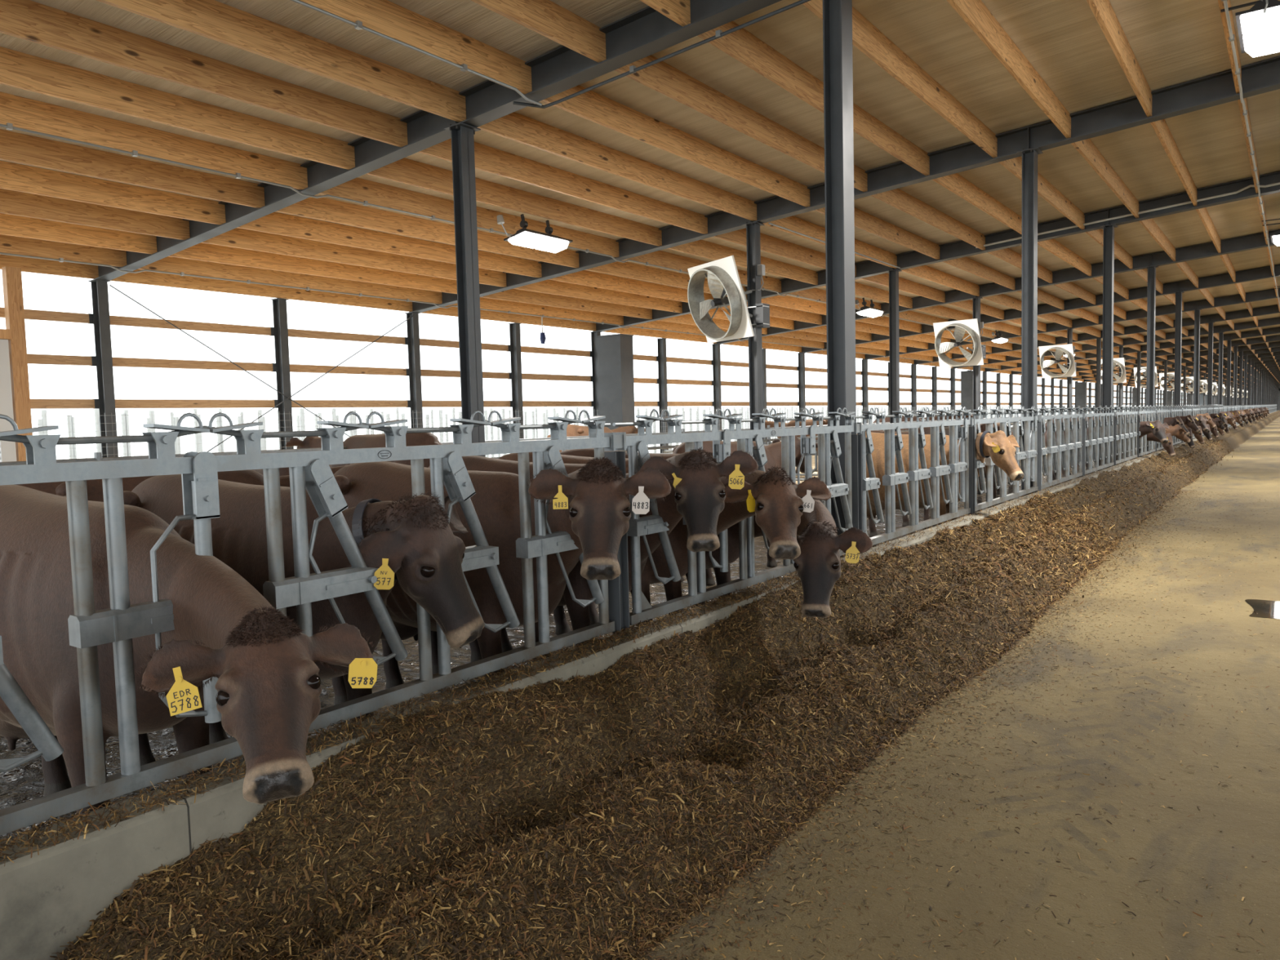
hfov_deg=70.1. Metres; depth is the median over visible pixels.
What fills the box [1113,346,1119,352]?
roof purlin
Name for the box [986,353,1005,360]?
roof purlin
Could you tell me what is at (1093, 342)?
roof purlin
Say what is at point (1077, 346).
roof purlin
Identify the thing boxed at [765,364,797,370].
wall girt
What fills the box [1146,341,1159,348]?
roof purlin
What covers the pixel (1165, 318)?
roof purlin
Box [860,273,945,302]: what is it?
roof purlin
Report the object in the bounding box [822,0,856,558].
steel column
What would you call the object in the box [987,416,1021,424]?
rail
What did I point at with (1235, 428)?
cow
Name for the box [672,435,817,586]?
cow
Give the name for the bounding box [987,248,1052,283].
roof purlin
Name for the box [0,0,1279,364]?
ceiling
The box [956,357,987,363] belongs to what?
roof purlin
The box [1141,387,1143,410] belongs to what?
wall post
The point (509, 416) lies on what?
mesh panel
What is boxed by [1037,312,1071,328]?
roof purlin
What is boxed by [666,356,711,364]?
wall girt
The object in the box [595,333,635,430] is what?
pillar
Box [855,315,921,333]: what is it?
roof purlin
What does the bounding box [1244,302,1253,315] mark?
roof purlin
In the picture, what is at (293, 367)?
wooden beam
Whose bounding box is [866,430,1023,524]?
cow
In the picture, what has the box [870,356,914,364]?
roof purlin
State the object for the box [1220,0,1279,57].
lamp
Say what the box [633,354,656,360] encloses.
wall girt
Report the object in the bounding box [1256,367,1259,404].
steel column
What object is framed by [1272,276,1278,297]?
roof purlin
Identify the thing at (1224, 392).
fan
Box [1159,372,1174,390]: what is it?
fan
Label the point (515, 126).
roof purlin
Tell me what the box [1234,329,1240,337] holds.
roof purlin
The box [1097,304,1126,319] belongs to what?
roof purlin
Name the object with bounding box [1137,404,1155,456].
panel
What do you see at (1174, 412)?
panel
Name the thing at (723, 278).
fan
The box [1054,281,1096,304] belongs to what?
roof purlin
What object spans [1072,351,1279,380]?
rafter
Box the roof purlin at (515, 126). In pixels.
[477,111,756,221]
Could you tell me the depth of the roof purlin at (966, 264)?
21.06 m
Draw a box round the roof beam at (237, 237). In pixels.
[202,227,506,287]
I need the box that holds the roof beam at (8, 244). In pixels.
[0,234,126,266]
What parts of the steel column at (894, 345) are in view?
cap plate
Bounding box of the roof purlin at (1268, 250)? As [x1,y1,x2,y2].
[1266,246,1274,275]
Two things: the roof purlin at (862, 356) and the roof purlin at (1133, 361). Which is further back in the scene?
the roof purlin at (1133, 361)
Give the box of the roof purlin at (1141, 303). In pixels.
[1129,298,1146,311]
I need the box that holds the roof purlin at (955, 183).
[932,173,1022,234]
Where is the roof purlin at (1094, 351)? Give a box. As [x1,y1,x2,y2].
[1084,349,1102,355]
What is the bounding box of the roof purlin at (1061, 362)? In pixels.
[1055,361,1066,364]
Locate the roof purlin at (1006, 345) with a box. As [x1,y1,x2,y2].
[981,341,1012,350]
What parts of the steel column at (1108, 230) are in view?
cap plate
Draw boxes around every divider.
[662,449,672,453]
[764,444,817,480]
[769,441,817,475]
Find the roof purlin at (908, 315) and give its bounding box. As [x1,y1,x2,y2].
[885,310,948,328]
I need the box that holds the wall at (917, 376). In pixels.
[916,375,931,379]
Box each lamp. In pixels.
[497,213,573,253]
[855,297,884,317]
[990,329,1008,343]
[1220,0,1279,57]
[1262,218,1279,246]
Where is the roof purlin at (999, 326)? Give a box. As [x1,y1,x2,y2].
[983,321,1021,335]
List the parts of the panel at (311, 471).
lever, lever, rail, release rod, rail, lever, lever, lever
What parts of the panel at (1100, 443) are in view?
lever, lever, rail, rail, lever, lever, lever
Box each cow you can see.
[0,484,378,814]
[14,465,346,502]
[123,474,484,765]
[251,466,289,475]
[285,432,443,467]
[331,455,671,705]
[428,446,758,674]
[497,452,831,653]
[546,424,645,452]
[553,448,872,635]
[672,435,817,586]
[764,418,827,473]
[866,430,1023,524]
[868,430,932,537]
[872,416,948,431]
[902,414,973,426]
[918,426,959,439]
[968,422,1008,498]
[969,422,1013,484]
[1044,418,1169,480]
[1061,417,1175,477]
[1076,417,1190,472]
[1084,415,1190,470]
[1098,416,1195,466]
[1115,414,1199,451]
[1121,414,1204,449]
[1156,413,1216,427]
[1156,413,1218,442]
[1173,423,1212,445]
[1191,415,1208,431]
[1202,415,1235,435]
[1210,413,1226,425]
[1211,417,1225,430]
[1217,426,1224,435]
[1220,412,1234,422]
[1223,419,1229,433]
[1229,411,1240,421]
[1232,414,1241,423]
[1232,417,1237,430]
[1237,410,1245,418]
[1239,413,1247,422]
[1245,413,1252,420]
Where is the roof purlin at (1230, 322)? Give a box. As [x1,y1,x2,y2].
[1225,320,1234,329]
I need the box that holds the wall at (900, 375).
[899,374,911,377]
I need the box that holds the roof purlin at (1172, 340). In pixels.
[1166,338,1174,343]
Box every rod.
[109,284,350,436]
[207,315,413,452]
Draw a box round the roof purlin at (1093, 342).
[1080,339,1102,347]
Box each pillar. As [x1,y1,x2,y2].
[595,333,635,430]
[960,370,973,413]
[1075,382,1087,413]
[1132,387,1137,410]
[1166,391,1172,409]
[1187,393,1193,408]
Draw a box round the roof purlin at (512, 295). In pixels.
[481,288,652,319]
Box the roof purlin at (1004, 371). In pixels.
[988,369,1011,373]
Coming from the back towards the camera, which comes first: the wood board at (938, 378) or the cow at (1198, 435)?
the wood board at (938, 378)
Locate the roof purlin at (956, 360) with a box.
[951,359,967,362]
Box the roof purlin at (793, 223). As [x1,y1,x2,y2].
[763,215,897,268]
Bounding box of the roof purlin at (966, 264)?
[942,257,1015,289]
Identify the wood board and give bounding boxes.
[804,367,826,372]
[804,384,826,389]
[805,401,827,405]
[867,372,887,376]
[867,386,887,391]
[867,402,887,405]
[937,377,950,380]
[937,389,950,392]
[937,402,950,404]
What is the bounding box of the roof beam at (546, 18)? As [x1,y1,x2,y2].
[471,0,606,62]
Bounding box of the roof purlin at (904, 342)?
[875,337,928,349]
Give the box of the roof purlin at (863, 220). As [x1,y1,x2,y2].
[813,207,939,259]
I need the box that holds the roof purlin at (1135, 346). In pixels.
[1124,343,1140,351]
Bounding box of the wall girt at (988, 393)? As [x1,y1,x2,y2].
[986,391,995,394]
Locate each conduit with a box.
[0,122,1190,381]
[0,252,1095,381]
[290,0,542,106]
[513,0,810,108]
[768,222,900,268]
[975,182,1279,248]
[1221,0,1279,307]
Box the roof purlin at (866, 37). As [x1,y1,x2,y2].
[798,0,997,158]
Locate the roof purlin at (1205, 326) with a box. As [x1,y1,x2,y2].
[1200,323,1208,331]
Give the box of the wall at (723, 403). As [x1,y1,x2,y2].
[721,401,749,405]
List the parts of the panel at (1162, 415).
rail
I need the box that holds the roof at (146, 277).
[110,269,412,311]
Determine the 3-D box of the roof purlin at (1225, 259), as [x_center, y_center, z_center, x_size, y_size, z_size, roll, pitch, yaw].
[15.028,-5.531,23.294,0.044,0.286,6.072,1,5,36]
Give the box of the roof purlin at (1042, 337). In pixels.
[1037,333,1055,343]
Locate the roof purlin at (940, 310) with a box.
[915,305,973,319]
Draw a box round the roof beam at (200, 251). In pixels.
[168,242,457,293]
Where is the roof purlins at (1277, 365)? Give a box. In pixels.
[1112,364,1279,392]
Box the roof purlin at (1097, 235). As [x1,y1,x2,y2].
[1084,228,1133,269]
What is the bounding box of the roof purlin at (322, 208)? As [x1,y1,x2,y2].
[276,196,579,267]
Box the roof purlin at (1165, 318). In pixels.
[1155,315,1173,327]
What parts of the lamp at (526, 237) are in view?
led panel, led panel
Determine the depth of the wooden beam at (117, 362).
15.20 m
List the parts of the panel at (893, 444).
lever, lever, release rod, rail, rail, lever, lever, lever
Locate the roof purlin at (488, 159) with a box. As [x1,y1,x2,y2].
[417,137,707,234]
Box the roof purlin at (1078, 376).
[1072,375,1081,378]
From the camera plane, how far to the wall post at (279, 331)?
16.46 m
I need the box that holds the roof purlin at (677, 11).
[640,0,690,26]
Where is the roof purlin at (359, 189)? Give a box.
[320,177,619,257]
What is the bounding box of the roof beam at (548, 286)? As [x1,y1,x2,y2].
[513,279,682,313]
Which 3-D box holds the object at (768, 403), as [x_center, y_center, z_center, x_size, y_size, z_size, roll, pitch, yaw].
[5.014,-2.725,32.632,0.040,0.140,3.048,1,5,36]
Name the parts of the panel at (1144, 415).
lever, lever, rail, rail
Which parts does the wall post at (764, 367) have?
wire mesh panel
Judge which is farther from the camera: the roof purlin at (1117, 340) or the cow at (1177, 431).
the roof purlin at (1117, 340)
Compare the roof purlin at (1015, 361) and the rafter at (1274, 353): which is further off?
the rafter at (1274, 353)
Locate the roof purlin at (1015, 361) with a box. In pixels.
[1008,359,1021,363]
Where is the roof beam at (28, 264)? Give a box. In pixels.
[0,254,98,279]
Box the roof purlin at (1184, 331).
[1182,326,1187,336]
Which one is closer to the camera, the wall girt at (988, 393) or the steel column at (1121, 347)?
the steel column at (1121, 347)
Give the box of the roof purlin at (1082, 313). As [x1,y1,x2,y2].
[1066,308,1098,324]
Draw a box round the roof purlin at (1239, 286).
[1234,282,1245,302]
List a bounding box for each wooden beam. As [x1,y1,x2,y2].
[0,306,89,323]
[26,353,92,365]
[109,315,271,335]
[112,357,272,371]
[288,328,404,344]
[289,364,406,375]
[419,338,508,351]
[420,368,509,378]
[520,346,590,356]
[521,373,591,381]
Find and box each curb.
[0,410,1276,959]
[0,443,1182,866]
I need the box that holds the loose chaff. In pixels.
[626,489,1279,959]
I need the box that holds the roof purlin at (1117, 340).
[1113,336,1123,345]
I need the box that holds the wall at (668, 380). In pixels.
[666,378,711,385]
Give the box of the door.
[0,339,16,462]
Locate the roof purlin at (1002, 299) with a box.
[982,293,1021,311]
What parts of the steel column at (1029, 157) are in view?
cap plate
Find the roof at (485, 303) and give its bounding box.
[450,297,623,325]
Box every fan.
[687,255,769,343]
[933,318,983,367]
[1038,343,1075,377]
[1101,357,1126,383]
[1133,366,1158,387]
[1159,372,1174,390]
[1181,376,1193,391]
[1200,379,1207,392]
[1205,382,1217,394]
[1212,384,1225,395]
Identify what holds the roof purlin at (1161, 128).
attached to the ceiling
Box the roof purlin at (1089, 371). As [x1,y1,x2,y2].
[1079,369,1092,373]
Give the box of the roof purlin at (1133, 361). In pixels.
[1124,359,1135,364]
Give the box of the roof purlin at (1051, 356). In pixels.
[1044,354,1066,359]
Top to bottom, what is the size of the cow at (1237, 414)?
1.423 m
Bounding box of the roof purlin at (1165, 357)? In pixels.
[1155,355,1167,359]
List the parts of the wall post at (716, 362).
wire mesh panel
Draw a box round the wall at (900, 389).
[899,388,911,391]
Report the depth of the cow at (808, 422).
22.14 m
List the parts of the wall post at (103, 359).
cap plate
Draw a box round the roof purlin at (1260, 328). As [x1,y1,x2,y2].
[1257,326,1262,334]
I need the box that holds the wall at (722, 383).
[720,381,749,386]
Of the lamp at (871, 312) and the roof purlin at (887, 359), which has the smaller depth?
the lamp at (871, 312)
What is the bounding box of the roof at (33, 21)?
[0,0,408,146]
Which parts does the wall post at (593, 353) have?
wire mesh panel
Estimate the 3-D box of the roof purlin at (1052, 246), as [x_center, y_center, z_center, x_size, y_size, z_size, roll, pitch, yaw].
[9.302,-4.943,19.939,0.044,0.286,6.072,1,5,36]
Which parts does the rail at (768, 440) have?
post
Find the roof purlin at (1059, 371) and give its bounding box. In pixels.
[1048,368,1062,373]
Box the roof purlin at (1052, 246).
[1037,238,1091,276]
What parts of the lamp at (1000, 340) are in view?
led panel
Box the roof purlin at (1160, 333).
[1155,329,1165,338]
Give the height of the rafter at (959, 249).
1.570 m
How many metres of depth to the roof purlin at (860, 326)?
29.73 m
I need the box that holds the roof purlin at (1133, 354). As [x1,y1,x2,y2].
[1123,352,1137,357]
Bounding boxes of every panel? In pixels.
[0,409,614,835]
[37,413,114,458]
[111,411,291,456]
[288,410,421,448]
[420,409,522,454]
[612,407,855,625]
[854,406,971,545]
[970,405,1039,511]
[1038,405,1083,488]
[1083,405,1115,474]
[1114,404,1137,464]
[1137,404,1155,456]
[1155,404,1170,450]
[1168,404,1182,444]
[1182,404,1191,441]
[1191,404,1199,438]
[1200,404,1207,435]
[1206,404,1213,432]
[1213,404,1218,413]
[1218,404,1223,413]
[1222,405,1227,411]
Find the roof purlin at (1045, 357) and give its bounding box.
[1037,356,1050,360]
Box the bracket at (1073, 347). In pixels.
[1063,346,1075,369]
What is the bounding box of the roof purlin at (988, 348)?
[956,343,991,352]
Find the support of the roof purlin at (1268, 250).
attached to the ceiling
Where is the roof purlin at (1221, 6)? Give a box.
[1217,0,1241,93]
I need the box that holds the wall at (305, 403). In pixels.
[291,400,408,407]
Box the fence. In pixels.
[38,404,1162,458]
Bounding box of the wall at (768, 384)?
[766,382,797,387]
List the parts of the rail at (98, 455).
post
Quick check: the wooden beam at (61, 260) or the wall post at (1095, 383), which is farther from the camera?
the wall post at (1095, 383)
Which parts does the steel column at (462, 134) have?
cap plate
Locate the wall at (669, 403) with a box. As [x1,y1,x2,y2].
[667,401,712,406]
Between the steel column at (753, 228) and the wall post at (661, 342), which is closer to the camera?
the steel column at (753, 228)
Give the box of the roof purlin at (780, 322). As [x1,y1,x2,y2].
[688,307,794,329]
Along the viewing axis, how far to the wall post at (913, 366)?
43.59 m
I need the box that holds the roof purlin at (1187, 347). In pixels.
[1181,345,1190,351]
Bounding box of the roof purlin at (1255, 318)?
[1252,315,1257,326]
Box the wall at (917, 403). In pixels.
[916,402,931,405]
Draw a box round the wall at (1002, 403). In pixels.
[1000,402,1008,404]
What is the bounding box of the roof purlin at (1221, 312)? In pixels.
[1213,306,1225,319]
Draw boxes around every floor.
[0,454,1146,840]
[644,417,1279,959]
[795,448,1047,484]
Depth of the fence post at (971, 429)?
9.47 m
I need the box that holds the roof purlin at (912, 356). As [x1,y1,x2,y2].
[899,353,933,361]
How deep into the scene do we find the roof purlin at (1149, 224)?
18.84 m
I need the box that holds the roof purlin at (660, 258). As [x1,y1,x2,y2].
[626,250,781,292]
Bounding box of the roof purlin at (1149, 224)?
[1138,218,1175,261]
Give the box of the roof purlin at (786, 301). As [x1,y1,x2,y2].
[761,295,826,315]
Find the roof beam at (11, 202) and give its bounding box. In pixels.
[0,188,190,239]
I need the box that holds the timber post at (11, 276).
[1,266,32,461]
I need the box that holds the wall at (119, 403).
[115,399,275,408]
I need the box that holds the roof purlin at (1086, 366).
[1075,364,1090,369]
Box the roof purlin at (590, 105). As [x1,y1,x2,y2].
[541,84,809,207]
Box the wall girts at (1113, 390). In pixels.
[1113,390,1186,404]
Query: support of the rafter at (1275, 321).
on the steel column at (1220, 334)
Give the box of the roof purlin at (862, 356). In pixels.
[807,349,865,359]
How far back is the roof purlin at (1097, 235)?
20.05 m
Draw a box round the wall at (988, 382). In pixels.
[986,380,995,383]
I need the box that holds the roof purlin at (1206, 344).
[1200,342,1208,348]
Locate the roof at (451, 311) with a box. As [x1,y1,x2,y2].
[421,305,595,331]
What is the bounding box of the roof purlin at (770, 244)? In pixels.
[713,228,856,276]
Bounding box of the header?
[0,328,11,339]
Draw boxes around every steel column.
[443,122,485,457]
[742,221,764,444]
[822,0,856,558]
[885,268,901,431]
[970,296,982,424]
[1017,146,1042,497]
[1066,328,1073,414]
[1095,337,1102,413]
[1099,223,1117,469]
[1118,345,1124,412]
[1136,351,1141,410]
[1145,265,1158,454]
[1164,360,1168,410]
[1173,290,1184,445]
[1182,366,1186,408]
[1190,368,1193,408]
[1192,308,1201,439]
[1199,371,1199,401]
[1203,373,1205,405]
[1207,321,1214,408]
[1213,376,1215,404]
[1217,331,1224,407]
[1224,380,1226,405]
[1226,339,1232,426]
[1231,382,1232,405]
[1233,345,1238,405]
[1239,351,1242,405]
[1243,355,1247,404]
[1247,359,1250,404]
[1250,361,1254,404]
[1253,364,1257,404]
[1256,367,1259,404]
[1258,368,1262,404]
[1261,371,1263,404]
[1262,373,1265,404]
[1264,373,1267,404]
[1266,375,1268,404]
[1267,377,1269,404]
[1269,377,1271,404]
[1270,378,1272,404]
[1271,380,1272,404]
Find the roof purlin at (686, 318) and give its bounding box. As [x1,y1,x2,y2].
[658,314,767,334]
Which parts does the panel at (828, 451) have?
lever, lever, release rod, rail, rail, lever, lever, lever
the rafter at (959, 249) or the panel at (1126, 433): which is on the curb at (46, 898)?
the panel at (1126, 433)
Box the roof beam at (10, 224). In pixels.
[0,213,157,253]
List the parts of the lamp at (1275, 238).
led panel, led panel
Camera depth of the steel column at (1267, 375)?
105.61 m
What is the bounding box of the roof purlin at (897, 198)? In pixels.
[870,188,985,250]
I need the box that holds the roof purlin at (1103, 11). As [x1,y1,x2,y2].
[1086,0,1151,117]
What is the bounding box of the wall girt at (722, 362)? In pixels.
[720,360,748,367]
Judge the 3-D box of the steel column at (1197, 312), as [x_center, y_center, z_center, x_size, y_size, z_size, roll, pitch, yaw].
[19.329,-3.424,31.668,0.270,4.975,0.320,1,5,36]
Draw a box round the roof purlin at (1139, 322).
[1128,318,1146,330]
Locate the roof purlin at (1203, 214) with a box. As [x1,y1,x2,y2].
[1195,207,1221,253]
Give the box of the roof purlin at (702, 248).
[667,240,817,284]
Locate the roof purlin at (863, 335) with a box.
[799,325,871,341]
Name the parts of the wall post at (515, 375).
wire mesh panel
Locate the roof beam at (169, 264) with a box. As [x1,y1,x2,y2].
[137,256,442,303]
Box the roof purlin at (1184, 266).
[1175,261,1198,288]
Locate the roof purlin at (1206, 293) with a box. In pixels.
[1198,288,1213,306]
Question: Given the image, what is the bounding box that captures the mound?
[60,410,1279,959]
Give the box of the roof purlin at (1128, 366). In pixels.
[1124,364,1133,368]
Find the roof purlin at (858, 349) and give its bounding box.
[855,346,885,355]
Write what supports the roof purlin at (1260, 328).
on the rafter at (1275, 330)
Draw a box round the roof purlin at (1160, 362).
[1155,360,1162,364]
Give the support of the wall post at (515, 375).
on the floor at (812, 456)
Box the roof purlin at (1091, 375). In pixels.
[1083,373,1093,377]
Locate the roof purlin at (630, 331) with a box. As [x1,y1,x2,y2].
[602,325,716,343]
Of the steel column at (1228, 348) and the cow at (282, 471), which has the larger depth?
the steel column at (1228, 348)
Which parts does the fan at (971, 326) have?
blade, blade, blade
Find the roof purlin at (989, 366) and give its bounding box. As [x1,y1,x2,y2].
[980,364,1000,368]
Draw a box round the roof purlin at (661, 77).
[614,54,867,191]
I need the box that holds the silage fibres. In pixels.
[49,435,1239,959]
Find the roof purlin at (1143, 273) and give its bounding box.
[1133,268,1163,293]
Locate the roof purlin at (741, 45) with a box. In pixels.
[697,21,929,175]
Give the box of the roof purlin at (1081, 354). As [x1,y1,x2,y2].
[1073,351,1085,358]
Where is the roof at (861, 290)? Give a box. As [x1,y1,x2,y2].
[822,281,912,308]
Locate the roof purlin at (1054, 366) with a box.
[1037,363,1057,368]
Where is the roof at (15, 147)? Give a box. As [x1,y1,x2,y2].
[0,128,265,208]
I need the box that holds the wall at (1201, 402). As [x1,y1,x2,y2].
[1199,386,1279,410]
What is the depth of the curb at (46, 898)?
2.52 m
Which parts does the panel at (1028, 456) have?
lever, lever, release rod, rail, rail, lever, lever, lever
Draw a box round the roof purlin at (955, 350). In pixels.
[932,346,971,354]
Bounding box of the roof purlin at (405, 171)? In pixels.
[366,157,662,246]
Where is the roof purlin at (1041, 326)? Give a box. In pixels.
[1006,318,1046,331]
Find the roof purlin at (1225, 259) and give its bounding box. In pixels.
[1219,253,1235,282]
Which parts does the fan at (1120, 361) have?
blade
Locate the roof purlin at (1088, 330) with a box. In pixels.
[1073,326,1101,337]
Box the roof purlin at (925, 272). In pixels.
[901,265,979,296]
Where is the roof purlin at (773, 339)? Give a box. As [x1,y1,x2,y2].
[761,335,824,348]
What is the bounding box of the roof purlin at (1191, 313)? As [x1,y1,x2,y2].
[1183,311,1194,319]
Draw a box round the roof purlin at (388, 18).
[289,0,532,94]
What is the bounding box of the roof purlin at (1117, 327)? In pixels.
[1100,322,1124,333]
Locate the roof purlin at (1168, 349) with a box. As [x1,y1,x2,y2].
[1160,347,1173,353]
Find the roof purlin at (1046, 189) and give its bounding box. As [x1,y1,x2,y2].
[999,156,1084,230]
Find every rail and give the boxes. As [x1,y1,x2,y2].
[0,446,346,465]
[30,399,94,408]
[422,400,510,407]
[440,431,683,458]
[522,400,591,406]
[680,425,827,444]
[862,420,924,431]
[924,417,985,427]
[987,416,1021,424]
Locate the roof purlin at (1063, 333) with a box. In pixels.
[1048,329,1077,340]
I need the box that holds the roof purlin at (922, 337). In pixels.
[900,333,950,343]
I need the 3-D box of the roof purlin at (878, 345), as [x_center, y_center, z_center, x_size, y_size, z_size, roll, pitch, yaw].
[9.187,-5.180,35.068,0.044,0.286,6.072,1,5,36]
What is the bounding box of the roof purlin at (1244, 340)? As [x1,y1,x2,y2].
[1240,337,1246,344]
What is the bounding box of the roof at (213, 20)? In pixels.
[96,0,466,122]
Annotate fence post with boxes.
[604,431,630,633]
[848,422,862,530]
[966,417,974,514]
[1034,414,1041,491]
[1079,413,1084,475]
[1111,411,1115,465]
[1135,410,1139,457]
[1154,409,1156,451]
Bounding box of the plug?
[539,317,546,343]
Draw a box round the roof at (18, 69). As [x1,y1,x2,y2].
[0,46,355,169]
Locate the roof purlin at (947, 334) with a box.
[925,329,973,342]
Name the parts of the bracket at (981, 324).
arm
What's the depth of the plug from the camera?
20.75 m
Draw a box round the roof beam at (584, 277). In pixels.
[549,270,713,302]
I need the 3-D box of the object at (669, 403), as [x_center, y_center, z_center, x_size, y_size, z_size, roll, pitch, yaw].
[1.457,-2.313,27.699,0.040,0.140,3.048,1,5,36]
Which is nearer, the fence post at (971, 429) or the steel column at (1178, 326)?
the fence post at (971, 429)
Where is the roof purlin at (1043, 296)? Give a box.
[1017,288,1064,310]
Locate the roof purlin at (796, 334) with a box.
[771,330,826,342]
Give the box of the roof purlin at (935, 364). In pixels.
[917,361,953,368]
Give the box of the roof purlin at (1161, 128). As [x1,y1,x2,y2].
[1150,119,1197,206]
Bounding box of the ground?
[55,412,1066,459]
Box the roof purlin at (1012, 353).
[995,351,1021,357]
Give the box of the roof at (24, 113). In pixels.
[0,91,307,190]
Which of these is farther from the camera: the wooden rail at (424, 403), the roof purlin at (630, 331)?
the roof purlin at (630, 331)
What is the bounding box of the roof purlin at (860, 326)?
[855,320,888,336]
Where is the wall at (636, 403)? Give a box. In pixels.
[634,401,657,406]
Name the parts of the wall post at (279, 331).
cap plate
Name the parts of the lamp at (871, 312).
led panel, led panel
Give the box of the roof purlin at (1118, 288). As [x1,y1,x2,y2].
[1092,275,1128,299]
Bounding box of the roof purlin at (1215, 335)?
[1213,333,1218,340]
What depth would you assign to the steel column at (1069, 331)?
34.00 m
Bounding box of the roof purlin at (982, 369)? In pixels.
[956,366,985,371]
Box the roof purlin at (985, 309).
[948,299,1004,319]
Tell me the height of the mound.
0.621 m
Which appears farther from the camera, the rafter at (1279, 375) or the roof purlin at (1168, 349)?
the rafter at (1279, 375)
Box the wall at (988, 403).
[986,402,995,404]
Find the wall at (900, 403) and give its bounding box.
[899,402,911,405]
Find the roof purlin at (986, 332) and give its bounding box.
[952,328,996,337]
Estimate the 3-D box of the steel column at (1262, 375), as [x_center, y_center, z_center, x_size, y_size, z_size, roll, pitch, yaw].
[62.019,-8.358,90.866,0.270,4.957,0.320,1,5,36]
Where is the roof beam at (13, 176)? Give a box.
[0,160,226,225]
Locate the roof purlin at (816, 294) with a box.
[787,288,880,309]
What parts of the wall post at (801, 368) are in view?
wire mesh panel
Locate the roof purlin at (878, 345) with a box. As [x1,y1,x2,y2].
[855,342,906,352]
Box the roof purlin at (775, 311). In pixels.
[720,302,822,324]
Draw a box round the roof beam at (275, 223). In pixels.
[237,212,542,277]
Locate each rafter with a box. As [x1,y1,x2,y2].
[89,0,782,282]
[405,56,1279,314]
[592,171,1279,333]
[716,229,1279,343]
[801,264,1279,352]
[865,288,1279,359]
[914,305,1279,364]
[953,317,1279,368]
[985,327,1279,371]
[1009,334,1279,374]
[1037,341,1279,376]
[1053,346,1279,378]
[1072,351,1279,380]
[1084,355,1279,382]
[1112,362,1279,383]
[1113,359,1279,381]
[1117,364,1279,385]
[1126,367,1279,386]
[1134,368,1279,386]
[1142,371,1279,387]
[1155,374,1279,389]
[1157,373,1279,387]
[1160,375,1279,390]
[1166,377,1279,390]
[1171,377,1279,391]
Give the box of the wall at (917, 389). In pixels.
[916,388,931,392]
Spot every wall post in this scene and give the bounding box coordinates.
[88,279,118,457]
[270,297,293,449]
[404,311,422,427]
[506,322,524,439]
[589,331,602,421]
[655,337,668,453]
[711,343,722,440]
[762,348,767,444]
[796,352,805,416]
[861,359,868,422]
[887,362,889,414]
[911,364,916,413]
[930,366,937,413]
[949,368,955,413]
[981,371,986,417]
[995,373,1000,417]
[1008,374,1013,431]
[1040,377,1044,423]
[1050,378,1053,414]
[1058,379,1062,414]
[1075,381,1078,409]
[1088,382,1091,412]
[1094,382,1096,413]
[1100,383,1102,413]
[1112,384,1114,411]
[1115,385,1118,411]
[1124,386,1128,411]
[1129,386,1132,411]
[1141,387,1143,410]
[1144,388,1146,406]
[1156,389,1159,409]
[1160,390,1161,409]
[1162,390,1164,404]
[1172,391,1173,405]
[1181,391,1182,408]
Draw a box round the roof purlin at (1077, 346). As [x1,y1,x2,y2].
[1060,342,1082,350]
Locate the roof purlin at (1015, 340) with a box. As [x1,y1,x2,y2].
[1007,337,1021,344]
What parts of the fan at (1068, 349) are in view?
blade, blade, blade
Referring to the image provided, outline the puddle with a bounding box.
[1244,599,1279,619]
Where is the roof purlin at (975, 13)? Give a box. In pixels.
[946,0,1071,138]
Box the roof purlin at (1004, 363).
[990,361,1017,367]
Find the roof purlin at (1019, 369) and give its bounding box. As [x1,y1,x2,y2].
[1004,367,1021,371]
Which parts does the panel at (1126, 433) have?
lever, lever, rail, rail, lever, lever, lever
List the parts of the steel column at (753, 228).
cap plate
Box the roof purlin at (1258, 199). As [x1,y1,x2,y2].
[1256,195,1268,244]
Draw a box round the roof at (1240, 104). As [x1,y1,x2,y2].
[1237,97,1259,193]
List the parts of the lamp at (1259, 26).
hanger arm, led panel, led panel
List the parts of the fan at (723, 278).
blade, blade, motor, blade, arm, fan bracket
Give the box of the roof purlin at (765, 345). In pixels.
[721,339,801,352]
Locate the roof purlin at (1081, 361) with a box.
[1074,359,1088,364]
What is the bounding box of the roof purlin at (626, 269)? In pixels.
[585,261,746,299]
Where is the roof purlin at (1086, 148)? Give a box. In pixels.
[1071,138,1139,218]
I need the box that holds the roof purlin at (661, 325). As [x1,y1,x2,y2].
[631,320,742,338]
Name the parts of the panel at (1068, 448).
lever, lever, release rod, rail, rail, lever, lever, lever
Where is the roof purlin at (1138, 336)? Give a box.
[1125,333,1144,342]
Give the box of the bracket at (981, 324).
[966,321,986,359]
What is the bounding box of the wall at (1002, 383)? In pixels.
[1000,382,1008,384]
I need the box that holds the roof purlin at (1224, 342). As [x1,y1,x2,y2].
[1222,340,1227,346]
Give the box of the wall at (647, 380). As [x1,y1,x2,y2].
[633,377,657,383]
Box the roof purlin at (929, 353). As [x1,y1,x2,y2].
[910,350,951,358]
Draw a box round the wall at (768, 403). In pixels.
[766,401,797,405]
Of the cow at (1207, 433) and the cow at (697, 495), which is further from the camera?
the cow at (1207, 433)
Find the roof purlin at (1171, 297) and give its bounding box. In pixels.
[1163,293,1183,311]

